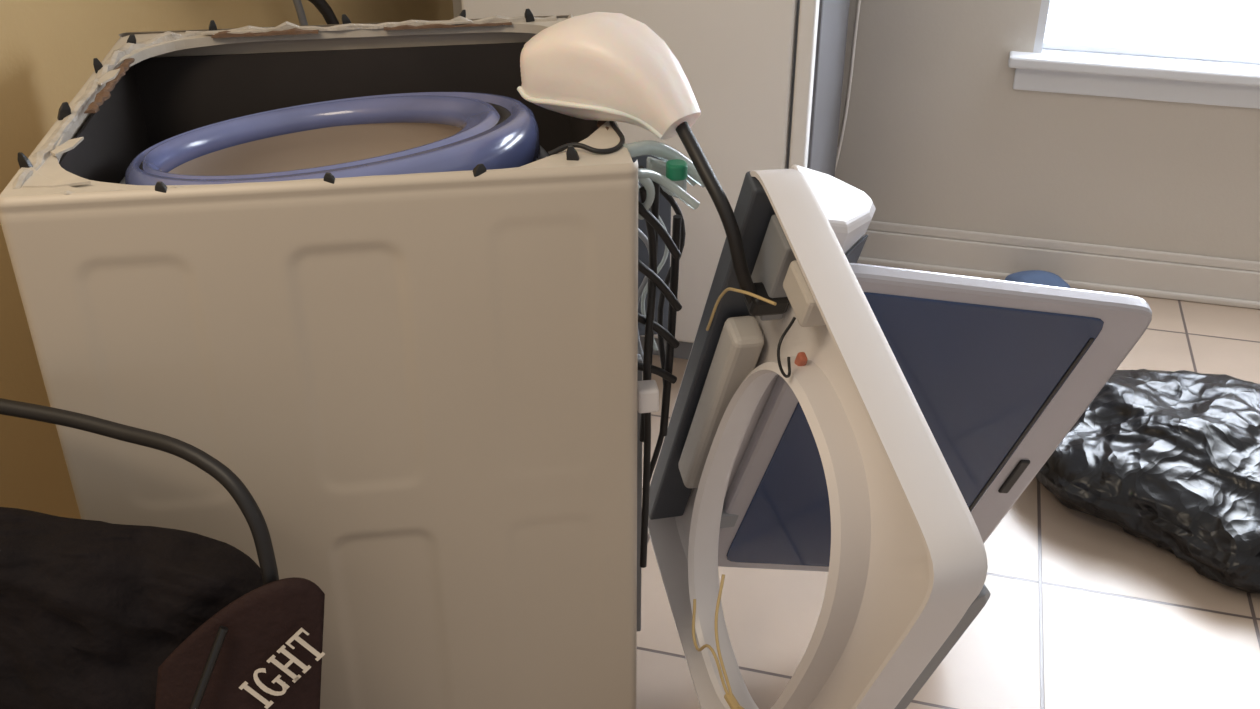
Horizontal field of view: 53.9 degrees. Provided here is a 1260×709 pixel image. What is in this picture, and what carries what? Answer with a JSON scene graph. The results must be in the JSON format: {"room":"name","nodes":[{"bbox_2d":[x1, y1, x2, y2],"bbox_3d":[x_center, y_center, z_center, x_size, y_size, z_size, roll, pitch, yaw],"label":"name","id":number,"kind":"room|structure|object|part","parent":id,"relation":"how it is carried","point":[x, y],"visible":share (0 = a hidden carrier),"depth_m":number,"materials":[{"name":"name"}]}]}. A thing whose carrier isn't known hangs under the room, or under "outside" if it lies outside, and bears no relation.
{"room":"laundry room","nodes":[
{"label":"laundry room","id":0,"kind":"room"},
{"bbox_2d":[0,0,453,518],"bbox_3d":[-1.059,-0.542,1.480,0.120,2.400,4.120,8,31,13],"label":"wall","id":1,"kind":"structure","parent":0,"point":[48,48],"depth_m":1.97,"materials":[{"name":"yellow paint"}]},
{"bbox_2d":[293,0,338,25],"bbox_3d":[-0.718,-0.633,2.294,0.075,0.564,0.671,9,31,16],"label":"supply hose","id":2,"kind":"object","parent":1,"relation":"attached to","point":[323,7],"visible":0.29,"depth_m":2.51,"materials":[{"name":"black rubber"}]},
{"bbox_2d":[453,0,1259,261],"bbox_3d":[1.133,-1.267,2.756,3.320,2.400,0.120,8,31,13],"label":"wall","id":3,"kind":"structure","parent":0,"point":[938,133],"depth_m":3.13,"materials":[{"name":"beige paint"}]},
{"bbox_2d":[1033,0,1049,52],"bbox_3d":[1.008,-1.253,2.783,0.020,1.150,0.085,8,31,13],"label":"window frame","id":4,"kind":"structure","parent":3,"relation":"attached to","point":[1044,8],"depth_m":3.00,"materials":[{"name":"paint"}]},
{"bbox_2d":[859,221,1259,301],"bbox_3d":[1.115,-0.244,3.262,3.320,0.122,0.016,8,31,13],"label":"board","id":5,"kind":"object","parent":3,"relation":"attached to","point":[976,255],"depth_m":3.24,"materials":[{"name":"paint"}]},
{"bbox_3d":[1.115,-0.287,3.241,3.320,0.027,0.010,8,31,13],"label":"cap","id":6,"kind":"part","parent":5,"relation":"part of","materials":[{"name":"white wood"}]},
{"bbox_2d":[1008,47,1259,86],"bbox_3d":[1.542,-0.658,2.915,1.255,0.028,0.135,8,31,13],"label":"sill","id":7,"kind":"structure","parent":3,"relation":"attached to","point":[1128,65],"depth_m":2.95,"materials":[{"name":"paint"}]},
{"bbox_2d":[1013,68,1259,108],"bbox_3d":[1.536,-0.608,2.919,1.215,0.063,0.018,8,31,13],"label":"apron","id":8,"kind":"object","parent":3,"relation":"attached to","point":[1217,94],"visible":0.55,"depth_m":2.99,"materials":[{"name":"paint"}]},
{"bbox_2d":[636,274,1259,708],"bbox_3d":[0.285,0.780,1.633,6.500,0.050,4.800,8,31,13],"label":"floor","id":9,"kind":"structure","parent":0,"point":[1081,611],"depth_m":2.15,"materials":[{"name":"tile"}]},
{"bbox_2d":[0,398,324,708],"bbox_3d":[-0.677,0.421,1.445,0.680,0.758,0.294,3,30,5],"label":"bag","id":10,"kind":"object","parent":9,"relation":"on","point":[94,614],"visible":1,"depth_m":1.37,"materials":[{"name":"black fabric"}]},
{"bbox_3d":[-0.690,0.148,1.422,0.631,0.261,0.068,7,30,13],"label":"tube handle","id":11,"kind":"part","parent":10,"relation":"part of","materials":[{"name":"black rubber"}]},
{"bbox_3d":[-0.457,0.504,1.410,0.275,0.500,0.123,-8,31,-14],"label":"printed panel","id":12,"kind":"part","parent":10,"relation":"part of","materials":[{"name":"brown fabric"}]},
{"bbox_2d":[0,9,685,708],"bbox_3d":[-0.341,0.045,1.899,0.797,0.966,0.688,-4,30,-7],"label":"washing machine","id":13,"kind":"object","parent":9,"relation":"on","point":[405,297],"visible":0.92,"depth_m":1.54,"materials":[{"name":"metal"}]},
{"bbox_3d":[-0.733,0.070,1.845,0.002,0.915,0.661,-4,30,-7],"label":"panel","id":14,"kind":"part","parent":13,"relation":"part of","materials":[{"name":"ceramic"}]},
{"bbox_3d":[-0.437,-0.120,2.176,0.703,0.920,0.021,-4,30,-8],"label":"panel","id":15,"kind":"part","parent":13,"relation":"part of","materials":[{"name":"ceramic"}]},
{"bbox_3d":[0.013,-0.156,1.804,0.092,0.290,0.012,-4,30,-7],"label":"frame plate","id":16,"kind":"part","parent":13,"relation":"part of","materials":[{"name":"grey metal"}]},
{"bbox_2d":[622,140,704,219],"bbox_3d":[0.037,-0.223,1.520,0.131,0.102,0.096,-15,33,-24],"label":"hoses","id":17,"kind":"object","parent":13,"relation":"attached to","point":[673,173],"visible":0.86,"depth_m":1.50,"materials":[{"name":"clear plastic"}]},
{"bbox_3d":[0.015,-0.194,1.489,0.031,0.071,0.023,0,30,0],"label":"clear arm","id":18,"kind":"part","parent":17,"relation":"part of","materials":[{"name":"plastic"}]},
{"bbox_3d":[0.043,-0.230,1.506,0.115,0.076,0.071,0,30,0],"label":"clear arm","id":19,"kind":"part","parent":17,"relation":"part of","materials":[{"name":"plastic"}]},
{"bbox_3d":[0.038,-0.202,1.488,0.097,0.070,0.028,-15,33,-24],"label":"clear arm","id":20,"kind":"part","parent":17,"relation":"part of","materials":[{"name":"plastic"}]},
{"bbox_3d":[0.037,-0.239,1.543,0.098,0.068,0.028,-11,31,-18],"label":"clear arm","id":21,"kind":"part","parent":17,"relation":"part of","materials":[{"name":"plastic"}]},
{"bbox_2d":[461,0,860,358],"bbox_3d":[0.110,-0.910,2.786,0.790,1.750,0.672,8,31,13],"label":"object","id":22,"kind":"object","parent":9,"relation":"on","point":[765,77],"visible":0.34,"depth_m":2.58,"materials":[{"name":"metal"}]},
{"bbox_3d":[0.021,-0.041,2.972,0.760,0.055,0.050,8,31,13],"label":"kick plate","id":23,"kind":"part","parent":22,"relation":"part of","materials":[{"name":"grey plastic"}]},
{"bbox_3d":[0.356,-0.734,2.436,0.034,1.670,0.050,8,31,13],"label":"edge trim","id":24,"kind":"part","parent":22,"relation":"part of","materials":[{"name":"metal"}]},
{"bbox_3d":[0.530,-0.799,3.097,0.097,1.151,0.018,0,30,0],"label":"power cord","id":25,"kind":"part","parent":22,"relation":"part of","materials":[{"name":"paint"}]},
{"bbox_2d":[648,164,1151,708],"bbox_3d":[0.404,0.196,1.653,0.602,0.906,0.808,-8,30,-13],"label":"washer","id":26,"kind":"object","parent":9,"relation":"on","point":[871,428],"visible":0.98,"depth_m":1.57,"materials":[{"name":"white plastic"}]},
{"bbox_2d":[517,12,756,303],"bbox_3d":[0.019,-0.254,1.550,0.366,0.318,0.133,17,34,27],"label":"lamp","id":27,"kind":"object","parent":26,"relation":"on","point":[599,66],"visible":0.99,"depth_m":1.48,"materials":[{"name":"plastic"}]},
{"bbox_2d":[744,282,789,315],"bbox_3d":[0.169,-0.069,1.530,0.051,0.039,0.039,-8,31,-14],"label":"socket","id":28,"kind":"object","parent":26,"relation":"attached to","point":[775,292],"depth_m":1.52,"materials":[{"name":"black plastic"}]},
{"bbox_3d":[0.385,0.132,1.811,0.434,0.671,0.261,-5,30,-9],"label":"lid glass","id":29,"kind":"part","parent":26,"relation":"part of","materials":[{"name":"glass"}]},
{"bbox_3d":[0.403,0.134,1.816,0.533,0.725,0.270,-5,30,-9],"label":"lid frame","id":30,"kind":"part","parent":26,"relation":"part of","materials":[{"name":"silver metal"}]},
{"bbox_3d":[0.583,0.174,1.892,0.027,0.092,0.066,-16,33,-25],"label":"lid handle","id":31,"kind":"part","parent":26,"relation":"part of","materials":[{"name":"black plastic"}]},
{"bbox_2d":[857,257,1009,279],"bbox_3d":[0.817,-0.235,3.343,0.400,0.021,0.014,8,31,13],"label":"baseboard","id":32,"kind":"structure","parent":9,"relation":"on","point":[861,260],"depth_m":3.34,"materials":[{"name":"paint"}]},
{"bbox_2d":[1004,270,1070,287],"bbox_3d":[1.051,-0.178,3.192,0.166,0.074,0.103,8,31,13],"label":"rag","id":33,"kind":"object","parent":9,"relation":"on","point":[1039,277],"visible":0.41,"depth_m":3.17,"materials":[{"name":"fabric"}]},
{"bbox_2d":[1035,369,1259,593],"bbox_3d":[1.195,0.221,2.381,0.857,0.180,0.624,16,33,26],"label":"trash bag","id":34,"kind":"object","parent":9,"relation":"on","point":[1171,459],"visible":0.77,"depth_m":2.32,"materials":[{"name":"black plastic"}]},
{"bbox_2d":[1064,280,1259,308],"bbox_3d":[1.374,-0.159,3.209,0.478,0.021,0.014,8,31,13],"label":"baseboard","id":35,"kind":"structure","parent":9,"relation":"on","point":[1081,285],"depth_m":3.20,"materials":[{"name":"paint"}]},
{"bbox_2d":[1043,43,1259,63],"bbox_3d":[1.551,-0.695,2.932,1.066,0.016,0.317,0,30,0],"label":"rail","id":36,"kind":"object","parent":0,"point":[1045,45],"depth_m":2.99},
{"bbox_3d":[1.554,-1.970,2.222,1.136,0.650,0.422,0,30,0],"label":"wall segment","id":37,"kind":"structure","parent":0,"visible":0},
{"bbox_2d":[1043,0,1259,57],"bbox_3d":[1.551,-1.189,2.653,1.101,1.123,0.028,8,31,13],"label":"window","id":38,"kind":"structure","parent":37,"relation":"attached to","point":[1209,27],"depth_m":2.97,"materials":[{"name":"glass"}]}
]}

